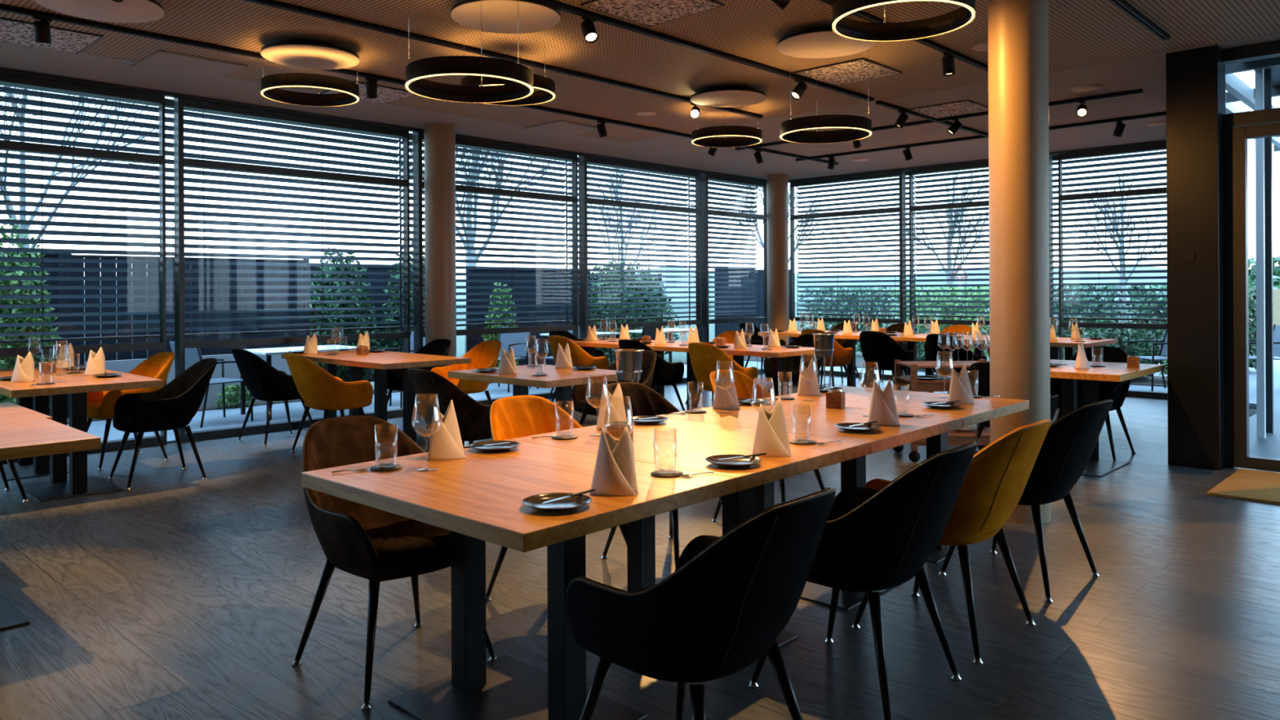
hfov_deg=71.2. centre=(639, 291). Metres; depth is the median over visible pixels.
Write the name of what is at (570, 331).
chair
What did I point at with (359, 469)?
bowl
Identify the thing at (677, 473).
coaster
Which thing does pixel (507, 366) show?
folded napkin
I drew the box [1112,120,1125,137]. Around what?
track spotlight
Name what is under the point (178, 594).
floor
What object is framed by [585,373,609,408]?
bowl
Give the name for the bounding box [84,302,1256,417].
meadow
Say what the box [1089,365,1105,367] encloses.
coaster
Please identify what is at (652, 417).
table knife
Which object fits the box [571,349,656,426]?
tub chair
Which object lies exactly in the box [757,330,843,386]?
dining table
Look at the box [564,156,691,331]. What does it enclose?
blind
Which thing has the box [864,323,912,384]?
tub chair
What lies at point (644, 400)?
tub chair
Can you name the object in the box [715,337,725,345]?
block
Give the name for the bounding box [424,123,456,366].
round column
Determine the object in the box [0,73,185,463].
window
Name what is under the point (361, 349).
block
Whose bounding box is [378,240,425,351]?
shrub
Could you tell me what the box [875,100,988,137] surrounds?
track
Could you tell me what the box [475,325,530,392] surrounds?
chair
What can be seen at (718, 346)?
plate
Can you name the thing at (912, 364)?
shelf
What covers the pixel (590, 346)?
dining table
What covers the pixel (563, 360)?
folded napkin
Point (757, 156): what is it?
track spotlight
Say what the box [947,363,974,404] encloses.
folded napkin
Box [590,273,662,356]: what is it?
fence
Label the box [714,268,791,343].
fence
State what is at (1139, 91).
track
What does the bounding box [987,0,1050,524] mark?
round column
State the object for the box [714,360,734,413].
wine glass
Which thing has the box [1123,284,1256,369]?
clipped hedge
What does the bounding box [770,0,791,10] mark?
track spotlight
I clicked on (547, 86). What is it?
lamp
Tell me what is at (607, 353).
shrub
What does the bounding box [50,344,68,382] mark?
wine glass
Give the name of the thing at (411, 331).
chair
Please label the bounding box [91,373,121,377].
plate
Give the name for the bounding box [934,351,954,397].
wine glass
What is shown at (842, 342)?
tub chair
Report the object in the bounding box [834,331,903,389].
dining table
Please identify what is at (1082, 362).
folded napkin
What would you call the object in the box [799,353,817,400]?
wine glass
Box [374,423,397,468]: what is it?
water tumbler
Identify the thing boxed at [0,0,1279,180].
ceiling
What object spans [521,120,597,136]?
ceiling vent panel
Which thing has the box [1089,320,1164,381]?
shrub
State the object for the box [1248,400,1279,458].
patio
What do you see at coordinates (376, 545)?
tub chair
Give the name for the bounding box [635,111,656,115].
ceiling speaker
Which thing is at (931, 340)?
tub chair
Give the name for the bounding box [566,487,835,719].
tub chair
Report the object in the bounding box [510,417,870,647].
dining table
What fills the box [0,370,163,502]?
dining table
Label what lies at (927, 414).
spoon
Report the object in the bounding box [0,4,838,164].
track
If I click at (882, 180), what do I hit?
blind
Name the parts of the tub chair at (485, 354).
seat, leg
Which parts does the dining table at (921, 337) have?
post, post, plate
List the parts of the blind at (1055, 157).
guide rail, ladder cord, rail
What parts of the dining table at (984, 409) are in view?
post, plate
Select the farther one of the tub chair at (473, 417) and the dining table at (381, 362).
the dining table at (381, 362)
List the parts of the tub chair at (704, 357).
leg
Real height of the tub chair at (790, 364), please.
0.874 m
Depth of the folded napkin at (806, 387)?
5.09 m
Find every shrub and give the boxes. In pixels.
[0,217,62,408]
[309,244,382,382]
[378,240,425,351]
[481,282,520,367]
[590,260,679,364]
[915,325,944,368]
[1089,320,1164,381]
[1159,355,1167,378]
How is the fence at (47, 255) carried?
on the meadow
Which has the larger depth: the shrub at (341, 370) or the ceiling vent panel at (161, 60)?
the shrub at (341, 370)
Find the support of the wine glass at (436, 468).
on the dining table at (477, 497)
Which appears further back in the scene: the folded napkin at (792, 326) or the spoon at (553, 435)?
the folded napkin at (792, 326)
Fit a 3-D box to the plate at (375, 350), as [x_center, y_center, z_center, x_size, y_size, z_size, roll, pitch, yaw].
[-2.664,0.604,9.020,0.194,0.018,0.194,0,0,44]
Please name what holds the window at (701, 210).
on the floor
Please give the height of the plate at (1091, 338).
0.018 m
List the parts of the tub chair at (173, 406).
leg, seat, leg, leg, leg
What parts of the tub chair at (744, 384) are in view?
leg, leg, leg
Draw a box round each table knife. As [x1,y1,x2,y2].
[462,442,510,448]
[542,488,595,503]
[626,417,658,420]
[717,453,766,460]
[848,421,877,426]
[931,400,960,404]
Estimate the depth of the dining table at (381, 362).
8.04 m
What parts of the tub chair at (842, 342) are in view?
leg, leg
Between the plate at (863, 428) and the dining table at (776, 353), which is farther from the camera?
the dining table at (776, 353)
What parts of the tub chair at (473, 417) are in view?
leg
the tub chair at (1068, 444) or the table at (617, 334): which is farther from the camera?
the table at (617, 334)
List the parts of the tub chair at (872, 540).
leg, leg, leg, seat, leg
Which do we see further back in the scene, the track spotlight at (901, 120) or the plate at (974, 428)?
the track spotlight at (901, 120)
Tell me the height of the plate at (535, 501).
0.018 m
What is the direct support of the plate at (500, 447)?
on the dining table at (477, 497)
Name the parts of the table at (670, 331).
leg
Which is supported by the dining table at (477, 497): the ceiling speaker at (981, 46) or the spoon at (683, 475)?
the spoon at (683, 475)
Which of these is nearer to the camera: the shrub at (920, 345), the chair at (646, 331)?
the chair at (646, 331)
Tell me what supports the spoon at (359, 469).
on the dining table at (477, 497)
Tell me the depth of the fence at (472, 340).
14.61 m
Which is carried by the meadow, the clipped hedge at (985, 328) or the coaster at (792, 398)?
the clipped hedge at (985, 328)
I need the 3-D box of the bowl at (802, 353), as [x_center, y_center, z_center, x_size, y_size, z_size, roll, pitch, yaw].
[0.915,0.411,4.857,0.101,0.143,0.101,0,0,44]
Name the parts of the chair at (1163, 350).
leg, leg, seat, leg, panel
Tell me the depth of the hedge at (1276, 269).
24.84 m
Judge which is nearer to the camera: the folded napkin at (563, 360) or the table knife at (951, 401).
the table knife at (951, 401)
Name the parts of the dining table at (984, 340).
post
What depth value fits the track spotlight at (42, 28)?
5.77 m
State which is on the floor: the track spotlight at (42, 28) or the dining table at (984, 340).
the dining table at (984, 340)
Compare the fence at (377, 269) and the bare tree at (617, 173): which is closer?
the fence at (377, 269)
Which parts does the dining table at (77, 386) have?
post, plate, post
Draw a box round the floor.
[0,373,1279,719]
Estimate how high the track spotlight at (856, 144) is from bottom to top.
0.172 m
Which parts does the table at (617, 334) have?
leg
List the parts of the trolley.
post, post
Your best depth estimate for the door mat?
6.08 m
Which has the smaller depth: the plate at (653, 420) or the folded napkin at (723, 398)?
the plate at (653, 420)
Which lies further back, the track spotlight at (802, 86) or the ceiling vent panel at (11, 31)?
the track spotlight at (802, 86)
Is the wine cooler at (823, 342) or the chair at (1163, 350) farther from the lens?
the chair at (1163, 350)
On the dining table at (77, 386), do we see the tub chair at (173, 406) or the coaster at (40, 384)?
the coaster at (40, 384)
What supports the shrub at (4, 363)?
on the terrace at (213, 419)
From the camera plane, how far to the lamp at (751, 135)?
8.77 m
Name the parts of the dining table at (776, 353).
post, post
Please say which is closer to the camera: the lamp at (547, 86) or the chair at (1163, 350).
the lamp at (547, 86)
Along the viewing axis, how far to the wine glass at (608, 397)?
2.91 m
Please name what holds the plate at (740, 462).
on the dining table at (696, 441)
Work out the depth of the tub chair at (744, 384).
5.61 m
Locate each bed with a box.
[66,360,686,423]
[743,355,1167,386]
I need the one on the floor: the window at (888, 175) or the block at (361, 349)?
the window at (888, 175)
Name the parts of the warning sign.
sign plate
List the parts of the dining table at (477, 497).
post, plate, post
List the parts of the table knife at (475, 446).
handle, blade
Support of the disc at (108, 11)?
attached to the ceiling
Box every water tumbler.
[39,361,53,383]
[68,353,79,373]
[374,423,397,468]
[555,401,573,437]
[653,427,676,474]
[688,382,702,411]
[777,372,791,398]
[791,404,811,442]
[893,383,909,415]
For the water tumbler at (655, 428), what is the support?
on the coaster at (677, 473)
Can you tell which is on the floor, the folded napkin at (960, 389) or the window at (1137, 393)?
the window at (1137, 393)
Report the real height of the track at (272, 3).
0.033 m
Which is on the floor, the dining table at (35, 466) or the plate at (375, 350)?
the dining table at (35, 466)
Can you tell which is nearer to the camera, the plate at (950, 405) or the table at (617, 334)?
the plate at (950, 405)
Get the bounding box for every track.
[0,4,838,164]
[242,0,762,118]
[535,0,874,102]
[735,88,1142,150]
[795,111,1166,161]
[818,0,988,71]
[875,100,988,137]
[1109,0,1169,40]
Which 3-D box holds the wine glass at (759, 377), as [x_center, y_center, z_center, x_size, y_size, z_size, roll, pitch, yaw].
[0.485,0.469,3.511,0.101,0.255,0.101,0,0,40]
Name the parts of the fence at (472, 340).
fence post, fence post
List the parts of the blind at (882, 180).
guide rail, ladder cord, rail, ladder cord, guide rail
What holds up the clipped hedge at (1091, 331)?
on the patio at (1252, 372)
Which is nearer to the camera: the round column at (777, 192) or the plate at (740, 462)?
the plate at (740, 462)
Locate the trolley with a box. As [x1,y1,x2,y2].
[893,359,990,462]
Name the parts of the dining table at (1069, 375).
post, post, plate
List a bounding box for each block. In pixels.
[40,361,56,373]
[356,345,368,355]
[605,421,633,443]
[641,335,651,342]
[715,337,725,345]
[826,389,844,408]
[879,327,886,333]
[1126,355,1139,368]
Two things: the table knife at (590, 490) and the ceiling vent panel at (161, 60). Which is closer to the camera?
the table knife at (590, 490)
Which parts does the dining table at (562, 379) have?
post, post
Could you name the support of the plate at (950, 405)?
on the dining table at (984, 409)
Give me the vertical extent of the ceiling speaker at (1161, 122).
0.012 m
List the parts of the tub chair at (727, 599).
leg, leg, leg, seat, leg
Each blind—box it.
[0,84,159,343]
[164,97,402,408]
[399,133,568,408]
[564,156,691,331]
[687,177,759,368]
[795,170,915,333]
[913,155,1058,333]
[1062,150,1167,320]
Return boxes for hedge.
[796,287,896,352]
[889,286,989,356]
[1053,285,1124,355]
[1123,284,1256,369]
[1248,256,1279,288]
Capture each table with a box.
[0,364,111,480]
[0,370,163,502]
[0,402,52,422]
[0,417,101,630]
[240,344,363,420]
[280,349,399,430]
[301,439,735,719]
[320,352,471,445]
[448,364,616,417]
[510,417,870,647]
[539,331,619,364]
[546,337,654,361]
[612,340,734,411]
[628,328,693,363]
[656,400,962,610]
[688,344,814,396]
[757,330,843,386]
[764,386,1029,563]
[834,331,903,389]
[890,333,967,393]
[956,334,989,355]
[1049,337,1118,408]
[1049,359,1164,476]
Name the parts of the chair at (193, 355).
panel, leg, leg, seat, leg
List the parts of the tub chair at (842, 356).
leg, leg, leg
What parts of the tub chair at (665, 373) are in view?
leg, leg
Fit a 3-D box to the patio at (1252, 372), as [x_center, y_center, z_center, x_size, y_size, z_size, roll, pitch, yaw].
[19.766,1.304,10.223,25.600,0.057,13.900,0,0,44]
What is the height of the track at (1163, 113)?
0.033 m
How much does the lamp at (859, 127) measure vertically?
0.629 m
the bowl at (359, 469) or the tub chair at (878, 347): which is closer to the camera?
the bowl at (359, 469)
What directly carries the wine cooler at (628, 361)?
on the floor
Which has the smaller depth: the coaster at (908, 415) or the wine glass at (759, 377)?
the wine glass at (759, 377)
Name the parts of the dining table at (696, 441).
post, post, plate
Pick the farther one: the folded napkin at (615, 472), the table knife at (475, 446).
the table knife at (475, 446)
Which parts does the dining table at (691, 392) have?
post, plate, post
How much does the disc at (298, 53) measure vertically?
0.083 m
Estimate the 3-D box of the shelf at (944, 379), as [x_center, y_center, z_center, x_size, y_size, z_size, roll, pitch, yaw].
[2.540,0.719,7.333,0.760,0.016,0.480,0,0,0]
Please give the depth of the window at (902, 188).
13.40 m
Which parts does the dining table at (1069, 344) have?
post, post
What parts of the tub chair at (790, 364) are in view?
leg, seat, leg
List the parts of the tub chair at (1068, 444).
leg, leg, leg, seat, leg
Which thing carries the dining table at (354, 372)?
on the floor
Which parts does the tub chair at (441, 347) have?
leg, seat, leg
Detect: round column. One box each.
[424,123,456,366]
[766,173,788,357]
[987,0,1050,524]
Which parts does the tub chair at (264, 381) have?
leg, leg, leg, leg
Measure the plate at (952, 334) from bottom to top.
0.018 m
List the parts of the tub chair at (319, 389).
leg, leg, leg, leg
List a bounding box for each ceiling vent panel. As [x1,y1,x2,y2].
[0,17,103,53]
[131,50,247,79]
[320,80,415,104]
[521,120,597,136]
[580,0,724,26]
[793,57,902,85]
[907,99,988,118]
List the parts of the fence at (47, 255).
rail, fence post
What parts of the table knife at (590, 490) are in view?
blade, handle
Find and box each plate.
[0,376,12,380]
[60,366,85,370]
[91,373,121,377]
[288,350,303,353]
[368,349,385,352]
[469,440,520,452]
[474,368,498,372]
[521,492,591,511]
[573,365,597,369]
[626,415,667,424]
[705,453,761,467]
[715,345,728,347]
[737,397,768,404]
[783,345,800,347]
[818,386,844,392]
[834,422,880,431]
[886,333,897,336]
[917,376,940,380]
[921,401,961,408]
[944,333,959,335]
[956,428,976,431]
[1049,363,1061,367]
[1088,337,1104,339]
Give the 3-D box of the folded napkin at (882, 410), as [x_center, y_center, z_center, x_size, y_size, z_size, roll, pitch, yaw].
[1.088,0.496,4.004,0.144,0.196,0.103,0,0,5]
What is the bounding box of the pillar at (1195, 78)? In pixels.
[1165,44,1225,470]
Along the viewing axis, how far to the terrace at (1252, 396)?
12.26 m
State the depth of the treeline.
105.65 m
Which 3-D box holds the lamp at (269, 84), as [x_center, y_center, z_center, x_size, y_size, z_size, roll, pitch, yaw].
[-2.504,-1.646,6.792,0.701,0.339,0.701,0,0,44]
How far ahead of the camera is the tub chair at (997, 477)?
3.36 m
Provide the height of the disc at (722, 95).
0.083 m
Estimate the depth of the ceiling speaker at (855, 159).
12.43 m
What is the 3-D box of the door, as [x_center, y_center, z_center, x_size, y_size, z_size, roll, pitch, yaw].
[4.910,0.043,6.401,1.112,2.578,0.163,0,0,44]
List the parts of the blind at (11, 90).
ladder cord, rail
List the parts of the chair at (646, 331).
leg, panel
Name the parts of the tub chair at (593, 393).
leg, seat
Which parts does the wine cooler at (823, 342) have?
stand leg, stand leg, stand leg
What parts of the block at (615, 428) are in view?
metal dish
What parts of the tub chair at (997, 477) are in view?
leg, leg, leg, seat, leg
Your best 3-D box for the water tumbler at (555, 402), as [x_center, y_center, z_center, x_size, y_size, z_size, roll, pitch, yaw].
[-0.310,0.524,3.664,0.076,0.143,0.076,0,0,44]
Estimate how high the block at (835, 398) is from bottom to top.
0.088 m
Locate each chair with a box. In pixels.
[0,459,29,502]
[87,351,174,471]
[107,357,217,490]
[168,340,253,427]
[231,348,313,446]
[284,352,373,452]
[291,415,497,710]
[368,330,425,405]
[386,338,451,420]
[407,368,492,452]
[425,340,501,431]
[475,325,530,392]
[485,395,626,600]
[537,326,579,388]
[547,330,604,400]
[547,335,608,413]
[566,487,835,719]
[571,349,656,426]
[600,382,722,568]
[610,325,662,364]
[618,339,684,411]
[684,330,740,404]
[688,342,758,409]
[709,369,825,521]
[738,322,786,383]
[747,441,977,719]
[763,333,822,394]
[800,328,853,386]
[831,322,861,382]
[850,418,1051,664]
[859,330,914,390]
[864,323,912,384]
[924,324,972,351]
[925,333,986,394]
[937,399,1112,603]
[967,361,1058,444]
[1049,346,1135,461]
[1126,329,1167,391]
[1248,324,1279,359]
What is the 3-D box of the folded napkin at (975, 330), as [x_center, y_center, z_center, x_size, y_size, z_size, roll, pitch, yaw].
[4.107,0.480,10.943,0.144,0.196,0.103,0,0,-14]
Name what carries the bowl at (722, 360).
on the wine glass at (722, 360)
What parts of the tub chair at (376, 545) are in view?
leg, leg, seat, leg, leg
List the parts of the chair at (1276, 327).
seat, panel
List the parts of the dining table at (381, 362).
post, post, plate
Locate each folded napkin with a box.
[10,351,35,382]
[56,342,74,368]
[84,346,105,375]
[302,333,318,354]
[355,330,369,351]
[427,400,466,461]
[497,346,517,374]
[555,342,573,368]
[586,324,597,341]
[590,426,638,496]
[595,383,626,430]
[618,324,630,339]
[654,325,666,344]
[687,325,699,343]
[712,367,739,408]
[733,328,746,348]
[751,397,791,457]
[767,328,780,346]
[787,318,797,332]
[796,358,821,395]
[816,317,825,330]
[842,320,853,334]
[867,379,900,425]
[871,318,879,331]
[903,320,914,336]
[929,319,940,333]
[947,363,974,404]
[971,322,982,338]
[1049,324,1057,341]
[1071,322,1081,338]
[1074,341,1089,368]
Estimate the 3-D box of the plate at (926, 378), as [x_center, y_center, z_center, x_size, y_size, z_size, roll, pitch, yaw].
[2.320,0.702,7.212,0.194,0.018,0.194,0,0,44]
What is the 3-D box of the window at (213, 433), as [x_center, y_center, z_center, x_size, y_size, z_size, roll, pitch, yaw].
[-3.371,-0.212,9.190,0.140,3.200,2.530,0,0,44]
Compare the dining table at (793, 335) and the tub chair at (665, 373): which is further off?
the dining table at (793, 335)
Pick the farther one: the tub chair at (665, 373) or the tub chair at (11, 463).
the tub chair at (665, 373)
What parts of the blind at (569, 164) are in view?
guide rail, ladder cord, rail, ladder cord, guide rail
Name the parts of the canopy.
canopy post, canopy post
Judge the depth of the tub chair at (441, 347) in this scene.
9.33 m
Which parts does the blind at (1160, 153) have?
ladder cord, rail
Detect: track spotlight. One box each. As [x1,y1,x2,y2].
[32,15,52,43]
[111,0,124,2]
[364,77,377,98]
[580,15,598,43]
[595,120,607,137]
[689,102,700,118]
[707,146,717,155]
[753,149,763,164]
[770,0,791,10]
[791,78,807,99]
[827,155,835,169]
[852,139,861,148]
[894,110,908,128]
[902,146,912,160]
[942,52,955,76]
[946,118,962,135]
[1076,100,1087,117]
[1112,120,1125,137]
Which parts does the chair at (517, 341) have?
leg, leg, seat, panel, leg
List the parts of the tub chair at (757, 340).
leg, leg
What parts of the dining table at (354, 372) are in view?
post, post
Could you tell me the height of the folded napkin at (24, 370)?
0.206 m
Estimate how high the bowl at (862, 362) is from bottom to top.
0.143 m
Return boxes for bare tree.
[0,85,194,284]
[386,139,565,354]
[586,168,672,269]
[727,184,835,262]
[892,168,989,325]
[1062,164,1166,332]
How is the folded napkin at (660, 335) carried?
on the dining table at (691, 392)
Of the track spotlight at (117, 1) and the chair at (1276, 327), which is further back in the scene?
the chair at (1276, 327)
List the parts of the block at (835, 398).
metal dish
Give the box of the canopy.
[1225,56,1279,438]
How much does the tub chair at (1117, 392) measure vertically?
0.874 m
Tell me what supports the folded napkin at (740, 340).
on the dining table at (776, 353)
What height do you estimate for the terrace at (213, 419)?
0.055 m
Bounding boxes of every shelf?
[896,360,986,368]
[896,375,951,382]
[947,425,990,436]
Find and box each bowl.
[50,344,68,365]
[356,468,368,471]
[411,393,441,436]
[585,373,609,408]
[680,474,692,476]
[714,360,734,390]
[799,353,817,380]
[858,362,880,392]
[934,351,954,377]
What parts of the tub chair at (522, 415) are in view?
leg, leg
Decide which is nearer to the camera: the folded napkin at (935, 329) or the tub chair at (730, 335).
the tub chair at (730, 335)
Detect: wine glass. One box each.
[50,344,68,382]
[53,341,70,375]
[411,393,441,471]
[585,373,609,435]
[604,396,634,439]
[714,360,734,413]
[750,377,776,412]
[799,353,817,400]
[858,362,880,416]
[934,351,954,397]
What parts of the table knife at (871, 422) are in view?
handle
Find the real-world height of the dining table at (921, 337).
0.770 m
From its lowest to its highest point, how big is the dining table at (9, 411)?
0.770 m
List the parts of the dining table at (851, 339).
post, post, plate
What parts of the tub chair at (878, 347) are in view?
leg, leg, leg, leg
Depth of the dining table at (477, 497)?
2.83 m
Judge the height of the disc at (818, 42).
0.083 m
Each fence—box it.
[0,252,64,412]
[64,253,309,417]
[309,266,425,382]
[466,269,591,365]
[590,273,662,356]
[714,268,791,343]
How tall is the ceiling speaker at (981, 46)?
0.012 m
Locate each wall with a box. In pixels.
[85,354,291,407]
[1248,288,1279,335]
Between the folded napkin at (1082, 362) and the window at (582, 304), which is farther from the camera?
the window at (582, 304)
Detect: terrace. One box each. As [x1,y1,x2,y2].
[66,360,763,443]
[819,366,1279,408]
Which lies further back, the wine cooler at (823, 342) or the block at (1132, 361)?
the wine cooler at (823, 342)
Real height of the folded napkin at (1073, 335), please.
0.196 m
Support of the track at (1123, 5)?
attached to the ceiling
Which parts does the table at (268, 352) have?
leg, leg, leg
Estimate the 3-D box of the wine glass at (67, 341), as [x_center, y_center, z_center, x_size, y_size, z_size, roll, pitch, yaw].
[-4.293,0.494,6.633,0.101,0.255,0.101,0,0,19]
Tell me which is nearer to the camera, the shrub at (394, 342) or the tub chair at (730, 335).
the tub chair at (730, 335)
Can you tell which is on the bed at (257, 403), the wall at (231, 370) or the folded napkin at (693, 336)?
the wall at (231, 370)
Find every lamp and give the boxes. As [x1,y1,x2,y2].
[260,57,359,106]
[404,0,533,102]
[460,42,555,105]
[691,104,761,147]
[779,48,871,143]
[832,0,975,41]
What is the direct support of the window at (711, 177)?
on the floor
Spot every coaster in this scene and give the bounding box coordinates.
[35,382,54,385]
[369,463,402,471]
[532,373,547,376]
[551,434,577,439]
[650,470,683,477]
[684,409,706,413]
[775,396,795,399]
[789,439,817,444]
[897,413,914,417]
[973,395,982,398]
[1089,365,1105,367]
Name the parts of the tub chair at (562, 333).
leg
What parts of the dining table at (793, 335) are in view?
post, plate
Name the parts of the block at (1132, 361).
metal dish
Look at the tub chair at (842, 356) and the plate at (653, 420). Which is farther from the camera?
the tub chair at (842, 356)
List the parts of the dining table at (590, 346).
post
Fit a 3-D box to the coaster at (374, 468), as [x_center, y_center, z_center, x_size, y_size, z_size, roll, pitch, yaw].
[-0.866,0.602,3.047,0.108,0.005,0.108,0,0,44]
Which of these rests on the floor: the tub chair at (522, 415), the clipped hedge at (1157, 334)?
the tub chair at (522, 415)
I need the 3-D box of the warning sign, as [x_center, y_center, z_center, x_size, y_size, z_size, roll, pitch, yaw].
[11.072,0.192,30.935,0.624,2.360,0.060,0,0,3]
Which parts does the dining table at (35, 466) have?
post, plate, post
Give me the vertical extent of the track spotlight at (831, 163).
0.171 m
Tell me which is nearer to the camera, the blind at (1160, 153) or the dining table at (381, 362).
the dining table at (381, 362)
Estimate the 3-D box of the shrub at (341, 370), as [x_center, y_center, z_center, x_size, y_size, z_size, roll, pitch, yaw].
[-4.174,0.382,12.435,0.879,2.170,1.156,0,0,40]
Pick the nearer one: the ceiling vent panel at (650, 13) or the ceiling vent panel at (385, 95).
the ceiling vent panel at (650, 13)
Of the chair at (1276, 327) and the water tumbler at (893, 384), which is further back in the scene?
the chair at (1276, 327)
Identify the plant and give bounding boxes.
[214,384,256,408]
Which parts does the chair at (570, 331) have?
leg, seat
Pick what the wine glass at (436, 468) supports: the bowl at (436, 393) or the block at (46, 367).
the bowl at (436, 393)
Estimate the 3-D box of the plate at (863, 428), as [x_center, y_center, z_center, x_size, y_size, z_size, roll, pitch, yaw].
[0.932,0.585,3.825,0.194,0.018,0.194,0,0,44]
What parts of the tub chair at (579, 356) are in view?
leg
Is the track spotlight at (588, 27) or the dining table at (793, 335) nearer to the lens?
the track spotlight at (588, 27)
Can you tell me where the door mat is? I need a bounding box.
[1206,468,1279,504]
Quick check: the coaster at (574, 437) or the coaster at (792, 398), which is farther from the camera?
the coaster at (792, 398)
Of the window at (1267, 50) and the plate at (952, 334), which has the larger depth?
the plate at (952, 334)
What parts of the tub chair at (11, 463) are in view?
leg, leg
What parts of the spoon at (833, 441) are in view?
handle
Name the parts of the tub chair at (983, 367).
leg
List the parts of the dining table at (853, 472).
post, plate, post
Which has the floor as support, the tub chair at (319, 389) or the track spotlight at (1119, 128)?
the tub chair at (319, 389)
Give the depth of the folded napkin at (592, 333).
10.79 m
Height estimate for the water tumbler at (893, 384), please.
0.143 m
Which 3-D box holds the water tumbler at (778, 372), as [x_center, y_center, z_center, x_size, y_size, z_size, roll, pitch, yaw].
[0.801,0.518,4.940,0.076,0.143,0.076,0,0,44]
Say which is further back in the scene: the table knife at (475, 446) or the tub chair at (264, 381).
the tub chair at (264, 381)
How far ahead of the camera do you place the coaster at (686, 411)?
4.40 m
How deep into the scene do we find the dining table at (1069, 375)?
6.73 m
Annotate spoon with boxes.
[331,468,368,473]
[531,435,559,439]
[664,412,685,415]
[680,471,713,476]
[816,440,841,444]
[914,413,934,416]
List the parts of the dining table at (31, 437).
plate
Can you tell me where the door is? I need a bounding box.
[1232,122,1279,472]
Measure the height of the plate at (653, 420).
0.018 m
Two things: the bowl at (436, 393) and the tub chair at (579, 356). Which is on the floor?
the tub chair at (579, 356)
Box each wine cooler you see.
[613,348,644,382]
[812,333,835,386]
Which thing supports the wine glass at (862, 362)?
on the dining table at (853, 472)
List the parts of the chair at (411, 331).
leg, leg, panel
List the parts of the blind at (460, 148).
guide rail, rail, ladder cord, guide rail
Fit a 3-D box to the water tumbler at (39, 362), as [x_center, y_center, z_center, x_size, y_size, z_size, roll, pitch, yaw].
[-3.973,0.543,5.974,0.076,0.143,0.076,0,0,44]
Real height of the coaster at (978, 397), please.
0.005 m
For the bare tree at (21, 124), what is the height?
6.231 m
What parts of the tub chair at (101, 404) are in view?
leg, seat, leg, leg, leg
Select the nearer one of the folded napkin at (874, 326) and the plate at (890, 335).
the plate at (890, 335)
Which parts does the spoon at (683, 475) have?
handle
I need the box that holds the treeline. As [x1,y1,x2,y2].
[84,266,1279,307]
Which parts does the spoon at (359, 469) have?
handle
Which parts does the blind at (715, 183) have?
guide rail, ladder cord, rail, ladder cord, guide rail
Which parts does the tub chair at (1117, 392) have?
leg, seat, leg, leg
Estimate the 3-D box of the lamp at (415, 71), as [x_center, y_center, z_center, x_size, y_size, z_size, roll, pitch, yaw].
[-0.950,-1.474,4.987,0.701,0.699,0.701,0,0,44]
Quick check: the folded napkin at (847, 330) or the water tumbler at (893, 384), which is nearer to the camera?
the water tumbler at (893, 384)
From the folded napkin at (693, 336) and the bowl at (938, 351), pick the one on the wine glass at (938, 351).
the bowl at (938, 351)
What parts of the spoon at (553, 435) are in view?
handle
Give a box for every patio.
[1153,348,1279,394]
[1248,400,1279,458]
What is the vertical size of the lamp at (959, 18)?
0.459 m
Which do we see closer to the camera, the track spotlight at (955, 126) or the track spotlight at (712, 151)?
the track spotlight at (955, 126)
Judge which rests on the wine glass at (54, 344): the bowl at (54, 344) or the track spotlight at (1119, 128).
the bowl at (54, 344)
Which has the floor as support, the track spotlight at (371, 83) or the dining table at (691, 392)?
the dining table at (691, 392)
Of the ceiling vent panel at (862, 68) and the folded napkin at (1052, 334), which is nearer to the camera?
the ceiling vent panel at (862, 68)
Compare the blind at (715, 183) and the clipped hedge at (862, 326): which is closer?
the blind at (715, 183)
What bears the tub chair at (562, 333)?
on the floor
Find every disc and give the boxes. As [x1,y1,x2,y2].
[33,0,164,22]
[260,39,359,69]
[450,0,559,33]
[690,85,766,106]
[776,26,875,58]
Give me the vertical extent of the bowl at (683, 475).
0.004 m
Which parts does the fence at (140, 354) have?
fence post, rail, fence post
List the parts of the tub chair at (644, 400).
leg, leg, leg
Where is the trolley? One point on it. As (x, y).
(955, 437)
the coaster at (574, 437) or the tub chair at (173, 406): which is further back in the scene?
the tub chair at (173, 406)
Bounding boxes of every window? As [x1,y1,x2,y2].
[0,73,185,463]
[183,99,422,442]
[422,133,587,404]
[586,156,709,383]
[702,174,767,373]
[790,171,899,379]
[898,161,989,375]
[1048,143,1167,399]
[1222,40,1279,468]
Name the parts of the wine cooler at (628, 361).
stand leg, stand leg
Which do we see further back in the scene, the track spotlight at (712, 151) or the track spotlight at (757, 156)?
the track spotlight at (757, 156)
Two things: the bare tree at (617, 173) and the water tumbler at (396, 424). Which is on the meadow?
the bare tree at (617, 173)
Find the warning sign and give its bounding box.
[952,265,968,304]
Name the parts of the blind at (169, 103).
ladder cord, rail, ladder cord, guide rail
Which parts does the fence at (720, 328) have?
fence post, rail, fence post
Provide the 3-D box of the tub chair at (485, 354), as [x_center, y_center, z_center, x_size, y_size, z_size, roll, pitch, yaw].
[-1.716,0.942,8.934,0.582,0.874,0.697,0,0,42]
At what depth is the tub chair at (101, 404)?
7.31 m
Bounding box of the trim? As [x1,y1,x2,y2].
[0,66,1166,182]
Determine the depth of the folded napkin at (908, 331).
11.53 m
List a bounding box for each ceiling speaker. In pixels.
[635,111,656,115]
[851,158,868,161]
[971,42,987,51]
[1071,84,1102,91]
[1144,120,1166,126]
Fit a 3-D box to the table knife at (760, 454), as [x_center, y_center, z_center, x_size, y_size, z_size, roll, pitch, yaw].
[0.354,0.576,3.112,0.210,0.006,0.014,0,0,-31]
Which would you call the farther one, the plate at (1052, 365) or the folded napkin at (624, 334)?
the folded napkin at (624, 334)
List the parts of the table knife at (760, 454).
blade, handle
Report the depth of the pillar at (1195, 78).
6.81 m

